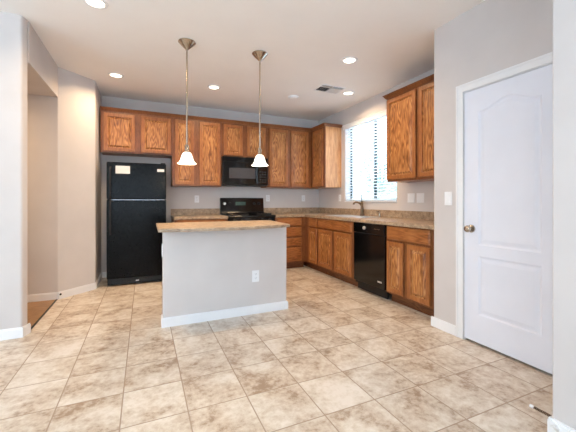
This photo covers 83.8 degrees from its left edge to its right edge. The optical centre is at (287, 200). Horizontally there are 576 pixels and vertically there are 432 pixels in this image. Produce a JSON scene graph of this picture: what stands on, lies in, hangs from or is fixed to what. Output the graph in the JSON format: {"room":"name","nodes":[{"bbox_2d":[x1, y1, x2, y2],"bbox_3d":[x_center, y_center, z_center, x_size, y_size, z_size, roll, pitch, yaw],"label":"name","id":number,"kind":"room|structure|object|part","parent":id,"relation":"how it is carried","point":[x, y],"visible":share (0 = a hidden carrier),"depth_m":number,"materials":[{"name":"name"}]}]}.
{"room":"kitchen","nodes":[
{"label":"kitchen","id":0,"kind":"room"},
{"bbox_2d":[0,11,26,329],"bbox_3d":[-3.832,-0.205,2.042,3.480,2.712,0.091,0,0,-24],"label":"wall","id":1,"kind":"structure","parent":0,"point":[13,27],"depth_m":2.68,"materials":[{"name":"paint"}]},
{"bbox_2d":[0,323,30,340],"bbox_3d":[-3.820,1.108,2.041,3.500,0.086,0.104,0,0,-24],"label":"baseboard","id":2,"kind":"structure","parent":1,"relation":"attached to","point":[20,332],"depth_m":2.68,"materials":[{"name":"white paint"}]},
{"bbox_2d":[27,21,57,96],"bbox_3d":[-4.060,-1.383,2.557,3.486,0.357,1.035,0,0,-24],"label":"wall","id":3,"kind":"structure","parent":0,"point":[42,70],"depth_m":3.22,"materials":[{"name":"paint"}]},
{"bbox_2d":[27,67,100,294],"bbox_3d":[-4.341,-0.205,3.594,3.822,2.712,1.087,0,0,-24],"label":"wall","id":4,"kind":"structure","parent":0,"point":[64,154],"depth_m":3.80,"materials":[{"name":"paint"}]},
{"bbox_2d":[27,292,57,302],"bbox_3d":[-3.631,1.108,3.310,2.086,0.086,0.013,0,0,-24],"label":"baseboard","id":5,"kind":"structure","parent":4,"relation":"attached to","point":[54,295],"depth_m":3.67,"materials":[{"name":"white paint"}]},
{"bbox_2d":[58,272,101,298],"bbox_3d":[-2.619,1.108,4.272,0.225,0.086,1.053,0,0,-5],"label":"baseboard","id":6,"kind":"structure","parent":4,"relation":"attached to","point":[81,289],"depth_m":3.98,"materials":[{"name":"white paint"}]},
{"bbox_2d":[101,96,318,271],"bbox_3d":[-1.031,-0.205,5.621,3.878,2.712,0.100,0,0,-24],"label":"wall","id":7,"kind":"structure","parent":0,"point":[176,197],"depth_m":5.37,"materials":[{"name":"paint"}]},
{"bbox_2d":[102,272,106,277],"bbox_3d":[-2.306,1.108,4.986,1.005,0.086,0.013,0,0,-24],"label":"baseboard","id":8,"kind":"structure","parent":7,"relation":"attached to","point":[104,274],"depth_m":4.79,"materials":[{"name":"white paint"}]},
{"bbox_2d":[100,110,171,157],"bbox_3d":[-2.254,-0.976,4.823,0.947,0.590,0.352,0,0,-24],"label":"upper cabinet","id":9,"kind":"object","parent":7,"relation":"attached to","point":[121,134],"visible":1,"depth_m":4.68,"materials":[{"name":"brown wood"}]},
{"bbox_3d":[-2.401,-0.970,4.577,0.397,0.533,0.022,0,0,-24],"label":"door","id":10,"kind":"part","parent":9,"relation":"part of","materials":[{"name":"brown wood"}]},
{"bbox_3d":[-1.962,-0.970,4.774,0.410,0.533,0.022,0,0,-24],"label":"door","id":11,"kind":"part","parent":9,"relation":"part of","materials":[{"name":"brown wood"}]},
{"bbox_2d":[171,208,219,214],"bbox_3d":[-1.530,0.185,5.330,0.787,0.104,0.019,0,0,-24],"label":"backsplash","id":12,"kind":"structure","parent":7,"relation":"attached to","point":[211,211],"depth_m":5.33,"materials":[{"name":"brown stone"}]},
{"bbox_2d":[171,118,220,186],"bbox_3d":[-1.479,-0.749,5.171,0.749,1.044,0.352,0,0,-24],"label":"upper cabinet","id":13,"kind":"object","parent":7,"relation":"attached to","point":[204,137],"visible":0.99,"depth_m":5.03,"materials":[{"name":"brown wood"}]},
{"bbox_3d":[-1.591,-0.743,4.940,0.282,0.987,0.022,0,0,-24],"label":"door","id":14,"kind":"part","parent":13,"relation":"part of","materials":[{"name":"brown wood"}]},
{"bbox_3d":[-1.240,-0.743,5.098,0.323,0.987,0.022,0,0,-24],"label":"door","id":15,"kind":"part","parent":13,"relation":"part of","materials":[{"name":"brown wood"}]},
{"bbox_2d":[194,195,198,202],"bbox_3d":[-1.518,-0.027,5.342,0.074,0.118,0.009,0,0,-24],"label":"wall outlet","id":16,"kind":"object","parent":7,"relation":"attached to","point":[196,197],"visible":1,"depth_m":5.34,"materials":[{"name":"white plastic"}]},
{"bbox_2d":[221,122,266,158],"bbox_3d":[-0.780,-0.994,5.485,0.782,0.554,0.352,0,0,-24],"label":"upper cabinet","id":17,"kind":"object","parent":7,"relation":"attached to","point":[237,140],"visible":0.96,"depth_m":5.30,"materials":[{"name":"brown wood"}]},
{"bbox_3d":[-0.894,-0.988,5.253,0.314,0.497,0.022,0,0,-24],"label":"door","id":18,"kind":"part","parent":17,"relation":"part of","materials":[{"name":"brown wood"}]},
{"bbox_2d":[221,156,267,186],"bbox_3d":[-0.762,-0.479,5.445,0.770,0.464,0.437,0,0,-24],"label":"microwave","id":19,"kind":"object","parent":17,"relation":"attached to","point":[235,171],"visible":0.81,"depth_m":5.26,"materials":[{"name":"black"}]},
{"bbox_3d":[-0.779,-0.452,5.251,0.580,0.369,0.020,0,0,-24],"label":"oven door","id":20,"kind":"part","parent":19,"relation":"part of","materials":[{"name":"black glass"}]},
{"bbox_3d":[-0.426,-0.452,5.410,0.186,0.369,0.020,0,0,-24],"label":"control panel","id":21,"kind":"part","parent":19,"relation":"part of","materials":[{"name":"black plastic"}]},
{"bbox_3d":[-0.532,-0.988,5.415,0.327,0.497,0.022,0,0,-24],"label":"door","id":22,"kind":"part","parent":17,"relation":"part of","materials":[{"name":"brown wood"}]},
{"bbox_2d":[261,127,311,188],"bbox_3d":[-0.024,-0.749,5.824,0.873,1.044,0.352,0,0,-24],"label":"upper cabinet","id":23,"kind":"object","parent":7,"relation":"attached to","point":[289,151],"visible":1,"depth_m":5.67,"materials":[{"name":"brown wood"}]},
{"bbox_3d":[-0.160,-0.743,5.582,0.350,0.987,0.022,0,0,-24],"label":"door","id":24,"kind":"part","parent":23,"relation":"part of","materials":[{"name":"brown wood"}]},
{"bbox_3d":[0.211,-0.743,5.749,0.350,0.987,0.022,0,0,-24],"label":"door","id":25,"kind":"part","parent":23,"relation":"part of","materials":[{"name":"brown wood"}]},
{"bbox_2d":[0,0,484,120],"bbox_3d":[-0.952,-1.621,0.778,7.700,0.120,9.000,0,0,-24],"label":"ceiling","id":26,"kind":"structure","parent":0,"point":[305,42],"depth_m":3.21,"materials":[{"name":"paint"}]},
{"bbox_2d":[83,0,108,8],"bbox_3d":[-1.513,-1.556,2.524,0.180,0.010,0.180,0,0,-24],"label":"recessed light","id":27,"kind":"object","parent":26,"relation":"in","point":[97,4],"visible":1,"depth_m":2.54,"materials":[{"name":"white paint"}]},
{"bbox_2d":[108,72,123,77],"bbox_3d":[-2.138,-1.556,3.989,0.180,0.010,0.180,0,0,-24],"label":"recessed light","id":28,"kind":"object","parent":26,"relation":"in","point":[112,74],"visible":1,"depth_m":3.98,"materials":[{"name":"white paint"}]},
{"bbox_2d":[177,38,195,164],"bbox_3d":[-0.995,-0.962,3.160,0.182,1.199,0.182,0,0,-24],"label":"pendant light","id":29,"kind":"object","parent":26,"relation":"hanging from","point":[186,43],"visible":1,"depth_m":3.15,"materials":[{"name":"white glass"}]},
{"bbox_3d":[-0.995,-0.420,3.160,0.182,0.115,0.182,0,0,-24],"label":"lamp shade","id":30,"kind":"part","parent":29,"relation":"part of","materials":[{"name":"white glass"}]},
{"bbox_3d":[-0.995,-1.022,3.160,0.016,0.919,0.016,0,0,-24],"label":"rod","id":31,"kind":"part","parent":29,"relation":"part of","materials":[{"name":"silver metal"}]},
{"bbox_2d":[207,85,220,89],"bbox_3d":[-1.017,-1.556,4.410,0.180,0.010,0.180,0,0,-24],"label":"recessed light","id":32,"kind":"object","parent":26,"relation":"in","point":[214,87],"visible":1,"depth_m":4.42,"materials":[{"name":"white paint"}]},
{"bbox_2d":[251,50,267,165],"bbox_3d":[-0.299,-0.967,3.412,0.182,1.189,0.182,0,0,-24],"label":"pendant light","id":33,"kind":"object","parent":26,"relation":"hanging from","point":[259,160],"visible":1,"depth_m":3.40,"materials":[{"name":"white glass"}]},
{"bbox_3d":[-0.299,-0.430,3.412,0.182,0.115,0.182,0,0,-24],"label":"lamp shade","id":34,"kind":"part","parent":33,"relation":"part of","materials":[{"name":"white glass"}]},
{"bbox_3d":[-0.299,-1.027,3.412,0.016,0.909,0.016,0,0,-24],"label":"rod","id":35,"kind":"part","parent":33,"relation":"part of","materials":[{"name":"silver metal"}]},
{"bbox_2d":[288,95,298,99],"bbox_3d":[0.082,-1.547,4.836,0.156,0.028,0.156,0,0,-24],"label":"smoke detector","id":36,"kind":"object","parent":26,"relation":"attached to","point":[292,97],"visible":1,"depth_m":4.80,"materials":[{"name":"white paint"}]},
{"bbox_2d":[314,84,345,93],"bbox_3d":[0.580,-1.555,4.483,0.380,0.013,0.256,0,0,-24],"label":"ceiling vent","id":37,"kind":"object","parent":26,"relation":"in","point":[323,87],"visible":1,"depth_m":4.46,"materials":[{"name":"white metal"}]},
{"bbox_2d":[342,91,354,94],"bbox_3d":[0.873,-1.556,4.656,0.180,0.010,0.180,0,0,-24],"label":"recessed light","id":38,"kind":"object","parent":26,"relation":"in","point":[345,92],"visible":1,"depth_m":4.65,"materials":[{"name":"white paint"}]},
{"bbox_2d":[341,56,357,63],"bbox_3d":[0.683,-1.556,3.564,0.180,0.010,0.180,0,0,-24],"label":"recessed light","id":39,"kind":"object","parent":26,"relation":"in","point":[347,60],"visible":1,"depth_m":3.56,"materials":[{"name":"white paint"}]},
{"bbox_2d":[0,265,552,431],"bbox_3d":[-0.952,1.209,0.778,7.700,0.123,9.000,0,0,-24],"label":"floor","id":40,"kind":"structure","parent":0,"point":[342,356],"depth_m":2.16,"materials":[{"name":"beige tile"}]},
{"bbox_2d":[31,299,57,328],"bbox_3d":[-2.475,1.145,3.262,0.016,0.005,1.021,0,0,-24],"label":"threshold strip","id":41,"kind":"object","parent":40,"relation":"on","point":[50,306],"visible":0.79,"depth_m":3.22,"materials":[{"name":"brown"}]},
{"bbox_2d":[107,162,165,284],"bbox_3d":[-2.177,0.310,4.650,0.740,1.682,0.652,0,0,-24],"label":"refrigerator","id":42,"kind":"object","parent":40,"relation":"on","point":[136,192],"visible":0.89,"depth_m":4.39,"materials":[{"name":"black metal"}]},
{"bbox_3d":[-2.352,0.223,4.247,0.024,0.476,0.058,0,0,-24],"label":"handle","id":43,"kind":"part","parent":42,"relation":"part of","materials":[{"name":"black plastic"}]},
{"bbox_3d":[-2.352,-0.238,4.247,0.024,0.442,0.058,0,0,-24],"label":"handle","id":44,"kind":"part","parent":42,"relation":"part of","materials":[{"name":"black plastic"}]},
{"bbox_3d":[-2.077,0.516,4.428,0.740,1.059,0.060,0,0,-24],"label":"fresh food door","id":45,"kind":"part","parent":42,"relation":"part of","materials":[{"name":"black metal"}]},
{"bbox_3d":[-2.077,-0.269,4.428,0.740,0.496,0.060,0,0,-24],"label":"freezer door","id":46,"kind":"part","parent":42,"relation":"part of","materials":[{"name":"black metal"}]},
{"bbox_2d":[171,218,227,222],"bbox_3d":[-1.404,0.713,5.057,0.776,0.876,0.622,0,0,-24],"label":"base cabinet","id":47,"kind":"object","parent":40,"relation":"on","point":[172,220],"visible":0.15,"depth_m":4.78,"materials":[{"name":"brown wood"}]},
{"bbox_2d":[171,208,227,219],"bbox_3d":[-1.405,0.204,5.051,0.787,0.142,0.631,0,0,-24],"label":"countertop","id":48,"kind":"structure","parent":47,"relation":"on","point":[211,213],"depth_m":5.20,"materials":[{"name":"beige stone"}]},
{"bbox_3d":[-1.281,0.360,4.783,0.715,0.142,0.022,0,0,-24],"label":"drawer","id":49,"kind":"part","parent":47,"relation":"part of","materials":[{"name":"brown wood"}]},
{"bbox_2d":[161,227,287,327],"bbox_3d":[-0.678,0.709,3.396,1.254,0.884,0.532,0,0,-24],"label":"kitchen island","id":50,"kind":"object","parent":40,"relation":"on","point":[207,275],"visible":0.88,"depth_m":3.13,"materials":[{"name":"paint"}]},
{"bbox_2d":[156,220,289,231],"bbox_3d":[-0.638,0.251,3.269,1.296,0.029,0.852,0,0,-24],"label":"island countertop","id":51,"kind":"structure","parent":50,"relation":"on","point":[255,224],"depth_m":3.06,"materials":[{"name":"beige stone"}]},
{"bbox_3d":[-0.595,1.108,3.212,1.254,0.086,0.128,0,0,-24],"label":"baseboard","id":52,"kind":"part","parent":50,"relation":"part of","materials":[{"name":"white paint"}]},
{"bbox_2d":[252,270,258,281],"bbox_3d":[-0.330,0.769,3.270,0.074,0.118,0.009,0,0,-24],"label":"wall outlet","id":53,"kind":"object","parent":50,"relation":"attached to","point":[255,273],"visible":1,"depth_m":3.27,"materials":[{"name":"white plastic"}]},
{"bbox_2d":[220,198,275,220],"bbox_3d":[-0.674,0.551,5.331,0.772,1.199,0.691,0,0,-24],"label":"range","id":54,"kind":"object","parent":40,"relation":"on","point":[236,209],"visible":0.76,"depth_m":5.48,"materials":[{"name":"black metal"}]},
{"bbox_2d":[221,214,275,217],"bbox_3d":[-0.666,0.249,5.313,0.772,0.032,0.570,0,0,-24],"label":"cooktop","id":55,"kind":"object","parent":54,"relation":"in","point":[229,215],"depth_m":5.07,"materials":[{"name":"black ceramic"}]},
{"bbox_2d":[228,217,274,220],"bbox_3d":[-0.674,0.693,5.331,0.772,0.855,0.691,0,0,-24],"label":"oven","id":56,"kind":"object","parent":54,"relation":"in","point":[229,218],"depth_m":5.06,"materials":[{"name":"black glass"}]},
{"bbox_2d":[275,217,305,268],"bbox_3d":[-0.077,0.713,5.652,0.573,0.876,0.622,0,0,-24],"label":"base cabinet","id":57,"kind":"object","parent":40,"relation":"on","point":[296,233],"visible":0.6,"depth_m":5.41,"materials":[{"name":"brown wood"}]},
{"bbox_3d":[0.022,0.355,5.368,0.460,0.140,0.022,0,0,-24],"label":"drawer","id":58,"kind":"part","parent":57,"relation":"part of","materials":[{"name":"brown wood"}]},
{"bbox_3d":[0.022,0.903,5.368,0.460,0.236,0.022,0,0,-24],"label":"drawer","id":59,"kind":"part","parent":57,"relation":"part of","materials":[{"name":"brown wood"}]},
{"bbox_3d":[0.022,0.694,5.368,0.460,0.142,0.022,0,0,-24],"label":"drawer","id":60,"kind":"part","parent":57,"relation":"part of","materials":[{"name":"brown wood"}]},
{"bbox_3d":[0.022,0.524,5.368,0.460,0.158,0.022,0,0,-24],"label":"drawer","id":61,"kind":"part","parent":57,"relation":"part of","materials":[{"name":"brown wood"}]},
{"bbox_2d":[304,217,321,271],"bbox_3d":[0.532,0.713,5.703,0.622,0.876,1.027,0,0,-24],"label":"base cabinet","id":62,"kind":"object","parent":40,"relation":"on","point":[311,223],"visible":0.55,"depth_m":5.27,"materials":[{"name":"brown wood"}]},
{"bbox_3d":[0.277,0.660,5.589,0.019,0.771,1.027,0,0,-24],"label":"frame","id":63,"kind":"part","parent":62,"relation":"part of","materials":[{"name":"brown wood"}]},
{"bbox_3d":[0.405,0.736,5.253,0.022,0.570,0.275,0,0,-24],"label":"door","id":64,"kind":"part","parent":62,"relation":"part of","materials":[{"name":"brown wood"}]},
{"bbox_3d":[0.405,0.359,5.253,0.022,0.140,0.275,0,0,-24],"label":"drawer","id":65,"kind":"part","parent":62,"relation":"part of","materials":[{"name":"brown wood"}]},
{"bbox_2d":[264,207,433,229],"bbox_3d":[0.754,0.204,4.531,1.175,0.142,3.348,0,0,-24],"label":"countertop","id":66,"kind":"structure","parent":62,"relation":"on","point":[414,219],"depth_m":4.50,"materials":[{"name":"beige stone"}]},
{"bbox_2d":[325,215,378,217],"bbox_3d":[0.957,0.313,4.814,0.444,0.166,0.836,0,0,-24],"label":"sink","id":67,"kind":"object","parent":66,"relation":"in","point":[349,216],"visible":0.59,"depth_m":4.77,"materials":[{"name":"silver metal"}]},
{"bbox_2d":[353,194,363,215],"bbox_3d":[1.076,0.064,4.898,0.180,0.331,0.064,0,0,-16],"label":"faucet","id":68,"kind":"object","parent":66,"relation":"on","point":[361,203],"visible":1,"depth_m":4.90,"materials":[{"name":"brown metal"}]},
{"bbox_2d":[318,218,357,286],"bbox_3d":[0.942,0.713,4.788,0.622,0.876,0.977,0,0,-24],"label":"base cabinet","id":69,"kind":"object","parent":40,"relation":"on","point":[335,237],"visible":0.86,"depth_m":4.61,"materials":[{"name":"brown wood"}]},
{"bbox_3d":[0.565,0.736,4.897,0.022,0.570,0.400,0,0,-24],"label":"door","id":70,"kind":"part","parent":69,"relation":"part of","materials":[{"name":"brown wood"}]},
{"bbox_3d":[0.665,0.358,4.673,0.022,0.138,0.890,0,0,-24],"label":"drawer","id":71,"kind":"part","parent":69,"relation":"part of","materials":[{"name":"brown wood"}]},
{"bbox_3d":[0.760,0.736,4.462,0.022,0.570,0.427,0,0,-24],"label":"door","id":72,"kind":"part","parent":69,"relation":"part of","materials":[{"name":"brown wood"}]},
{"bbox_2d":[354,222,388,298],"bbox_3d":[1.237,0.715,4.053,0.604,0.872,0.592,0,0,-24],"label":"dishwasher","id":73,"kind":"object","parent":40,"relation":"on","point":[370,240],"visible":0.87,"depth_m":3.89,"materials":[{"name":"black metal"}]},
{"bbox_3d":[0.996,0.718,3.945,0.028,0.615,0.590,0,0,-24],"label":"door panel","id":74,"kind":"part","parent":73,"relation":"part of","materials":[{"name":"black metal"}]},
{"bbox_3d":[0.993,0.343,3.943,0.034,0.125,0.590,0,0,-24],"label":"control panel","id":75,"kind":"part","parent":73,"relation":"part of","materials":[{"name":"black plastic"}]},
{"bbox_3d":[1.043,1.085,3.966,0.020,0.108,0.558,0,0,-24],"label":"kick plate","id":76,"kind":"part","parent":73,"relation":"part of","materials":[{"name":"black"}]},
{"bbox_2d":[387,225,433,316],"bbox_3d":[1.541,0.713,3.453,0.622,0.876,0.737,0,0,-24],"label":"base cabinet","id":77,"kind":"object","parent":40,"relation":"on","point":[410,251],"visible":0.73,"depth_m":3.32,"materials":[{"name":"brown wood"}]},
{"bbox_3d":[1.177,0.739,3.532,0.022,0.564,0.245,0,0,-24],"label":"door","id":78,"kind":"part","parent":77,"relation":"part of","materials":[{"name":"brown wood"}]},
{"bbox_3d":[1.250,0.362,3.370,0.022,0.146,0.600,0,0,-24],"label":"drawer","id":79,"kind":"part","parent":77,"relation":"part of","materials":[{"name":"brown wood"}]},
{"bbox_3d":[1.312,0.739,3.231,0.022,0.564,0.295,0,0,-24],"label":"door","id":80,"kind":"part","parent":77,"relation":"part of","materials":[{"name":"brown wood"}]},
{"bbox_2d":[319,69,433,211],"bbox_3d":[1.368,-0.205,4.806,0.168,2.712,3.351,0,0,-24],"label":"wall","id":81,"kind":"structure","parent":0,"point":[329,197],"depth_m":4.95,"materials":[{"name":"paint"}]},
{"bbox_2d":[308,126,340,188],"bbox_3d":[0.605,-0.749,5.867,0.354,1.044,0.787,0,0,-24],"label":"upper cabinet","id":82,"kind":"object","parent":81,"relation":"attached to","point":[326,141],"visible":0.77,"depth_m":5.53,"materials":[{"name":"brown wood"}]},
{"bbox_2d":[100,106,341,130],"bbox_3d":[-0.840,-1.287,5.016,3.686,0.048,0.498,0,0,-24],"label":"crown molding","id":83,"kind":"structure","parent":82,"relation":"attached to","point":[102,108],"depth_m":5.11,"materials":[{"name":"brown wood"}]},
{"bbox_3d":[0.473,-0.749,5.808,0.019,1.044,0.787,0,0,-24],"label":"frame","id":84,"kind":"part","parent":82,"relation":"part of","materials":[{"name":"brown wood"}]},
{"bbox_3d":[0.524,-0.743,5.643,0.022,0.987,0.360,0,0,-24],"label":"door","id":85,"kind":"part","parent":82,"relation":"part of","materials":[{"name":"brown wood"}]},
{"bbox_2d":[343,109,396,200],"bbox_3d":[1.240,-0.641,4.930,0.096,1.283,1.282,0,0,-24],"label":"blind","id":86,"kind":"object","parent":81,"relation":"attached to","point":[382,114],"visible":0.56,"depth_m":4.94,"materials":[{"name":"white paint"}]},
{"bbox_3d":[1.262,-0.009,4.934,0.044,0.020,1.202,0,0,-24],"label":"rail","id":87,"kind":"part","parent":86,"relation":"part of","materials":[{"name":"white plastic"}]},
{"bbox_2d":[345,121,396,201],"bbox_3d":[1.280,-0.634,4.942,0.142,1.311,1.226,0,0,-24],"label":"window","id":88,"kind":"structure","parent":81,"relation":"attached to","point":[374,121],"depth_m":4.93,"materials":[{"name":"grey"}]},
{"bbox_3d":[1.267,0.014,4.936,0.114,0.015,1.224,0,0,-24],"label":"sill","id":89,"kind":"part","parent":88,"relation":"part of","materials":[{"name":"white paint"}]},
{"bbox_2d":[387,80,433,182],"bbox_3d":[1.603,-0.759,3.644,0.354,1.050,1.034,0,0,-24],"label":"upper cabinet","id":90,"kind":"object","parent":81,"relation":"attached to","point":[410,114],"visible":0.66,"depth_m":3.67,"materials":[{"name":"brown wood"}]},
{"bbox_3d":[1.341,-0.756,3.821,0.022,0.990,0.468,0,0,-24],"label":"door","id":91,"kind":"part","parent":90,"relation":"part of","materials":[{"name":"brown wood"}]},
{"bbox_2d":[382,74,433,99],"bbox_3d":[1.586,-1.300,3.659,0.371,0.048,1.075,0,0,-24],"label":"crown molding","id":92,"kind":"structure","parent":90,"relation":"on","point":[425,80],"depth_m":3.67,"materials":[{"name":"brown wood"}]},
{"bbox_3d":[1.552,-0.756,3.352,0.022,0.990,0.468,0,0,-24],"label":"door","id":93,"kind":"part","parent":90,"relation":"part of","materials":[{"name":"brown wood"}]},
{"bbox_2d":[408,193,414,202],"bbox_3d":[1.578,-0.034,4.121,0.010,0.118,0.116,0,0,-24],"label":"light switch","id":94,"kind":"object","parent":81,"relation":"attached to","point":[411,196],"visible":1,"depth_m":4.11,"materials":[{"name":"white plastic"}]},
{"bbox_2d":[417,193,423,202],"bbox_3d":[1.640,-0.033,3.983,0.010,0.118,0.116,0,0,-24],"label":"light switch","id":95,"kind":"object","parent":81,"relation":"attached to","point":[420,196],"visible":1,"depth_m":3.97,"materials":[{"name":"white plastic"}]},
{"bbox_2d":[434,13,463,324],"bbox_3d":[1.797,-0.205,2.990,0.873,2.712,0.313,0,0,-24],"label":"wall","id":96,"kind":"structure","parent":0,"point":[448,38],"depth_m":2.82,"materials":[{"name":"paint"}]},
{"bbox_2d":[264,207,433,220],"bbox_3d":[0.754,0.185,4.531,1.175,0.104,3.348,0,0,-24],"label":"backsplash","id":97,"kind":"structure","parent":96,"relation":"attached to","point":[418,215],"depth_m":4.96,"materials":[{"name":"brown stone"}]},
{"bbox_2d":[431,316,455,335],"bbox_3d":[1.376,1.108,2.846,0.013,0.086,0.257,0,0,-24],"label":"baseboard","id":98,"kind":"structure","parent":96,"relation":"attached to","point":[440,324],"depth_m":2.83,"materials":[{"name":"white paint"}]},
{"bbox_2d":[445,192,451,204],"bbox_3d":[1.397,-0.019,2.802,0.010,0.118,0.074,0,0,-24],"label":"light switch","id":99,"kind":"object","parent":96,"relation":"attached to","point":[448,195],"visible":1,"depth_m":2.79,"materials":[{"name":"white plastic"}]},
{"bbox_2d":[464,0,552,83],"bbox_3d":[1.666,-1.238,2.377,0.133,0.647,0.700,0,0,-24],"label":"wall","id":100,"kind":"structure","parent":0,"point":[499,35],"depth_m":2.37,"materials":[{"name":"paint"}]},
{"bbox_2d":[456,52,552,338],"bbox_3d":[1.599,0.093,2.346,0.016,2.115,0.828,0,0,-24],"label":"trim","id":101,"kind":"structure","parent":100,"relation":"attached to","point":[547,58],"depth_m":2.68,"materials":[{"name":"white paint"}]},
{"bbox_2d":[464,64,552,374],"bbox_3d":[1.591,0.120,2.343,0.101,2.023,0.686,0,0,-24],"label":"door","id":102,"kind":"structure","parent":100,"relation":"in","point":[508,229],"depth_m":2.32,"materials":[{"name":"white paint"}]},
{"bbox_3d":[1.460,0.227,2.592,0.066,0.064,0.064,0,0,-24],"label":"knob","id":103,"kind":"part","parent":102,"relation":"part of","materials":[{"name":"silver metal"}]},
{"bbox_2d":[553,0,575,429],"bbox_3d":[2.850,-0.205,-0.086,1.470,2.712,4.309,0,0,-24],"label":"wall","id":104,"kind":"structure","parent":0,"point":[564,11],"depth_m":1.53,"materials":[{"name":"paint"}]},
{"bbox_2d":[529,404,550,416],"bbox_3d":[1.325,1.101,1.672,0.026,0.026,0.122,0,0,-24],"label":"door stop","id":105,"kind":"object","parent":104,"relation":"attached to","point":[530,405],"visible":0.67,"depth_m":1.68,"materials":[{"name":"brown metal"}]},
{"bbox_2d":[547,415,575,431],"bbox_3d":[2.443,1.108,-0.262,0.610,0.086,4.322,0,0,-24],"label":"baseboard","id":106,"kind":"structure","parent":104,"relation":"attached to","point":[563,427],"depth_m":1.55,"materials":[{"name":"white paint"}]},
{"label":"outside","id":107,"kind":"structure","parent":0,"visible":0},
{"bbox_3d":[4.736,1.376,8.154,8.680,0.150,17.000,0,0,-24],"label":"ground","id":108,"kind":"structure","parent":107,"visible":0},
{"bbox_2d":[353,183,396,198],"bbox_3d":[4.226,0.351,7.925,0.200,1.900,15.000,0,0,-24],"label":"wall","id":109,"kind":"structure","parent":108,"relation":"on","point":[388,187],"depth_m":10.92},
{"bbox_2d":[353,134,396,197],"bbox_3d":[2.673,-0.299,9.189,2.055,3.208,2.172,0,0,-24],"label":"tree","id":110,"kind":"object","parent":108,"relation":"on","point":[382,134],"visible":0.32,"depth_m":9.21,"materials":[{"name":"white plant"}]}
]}

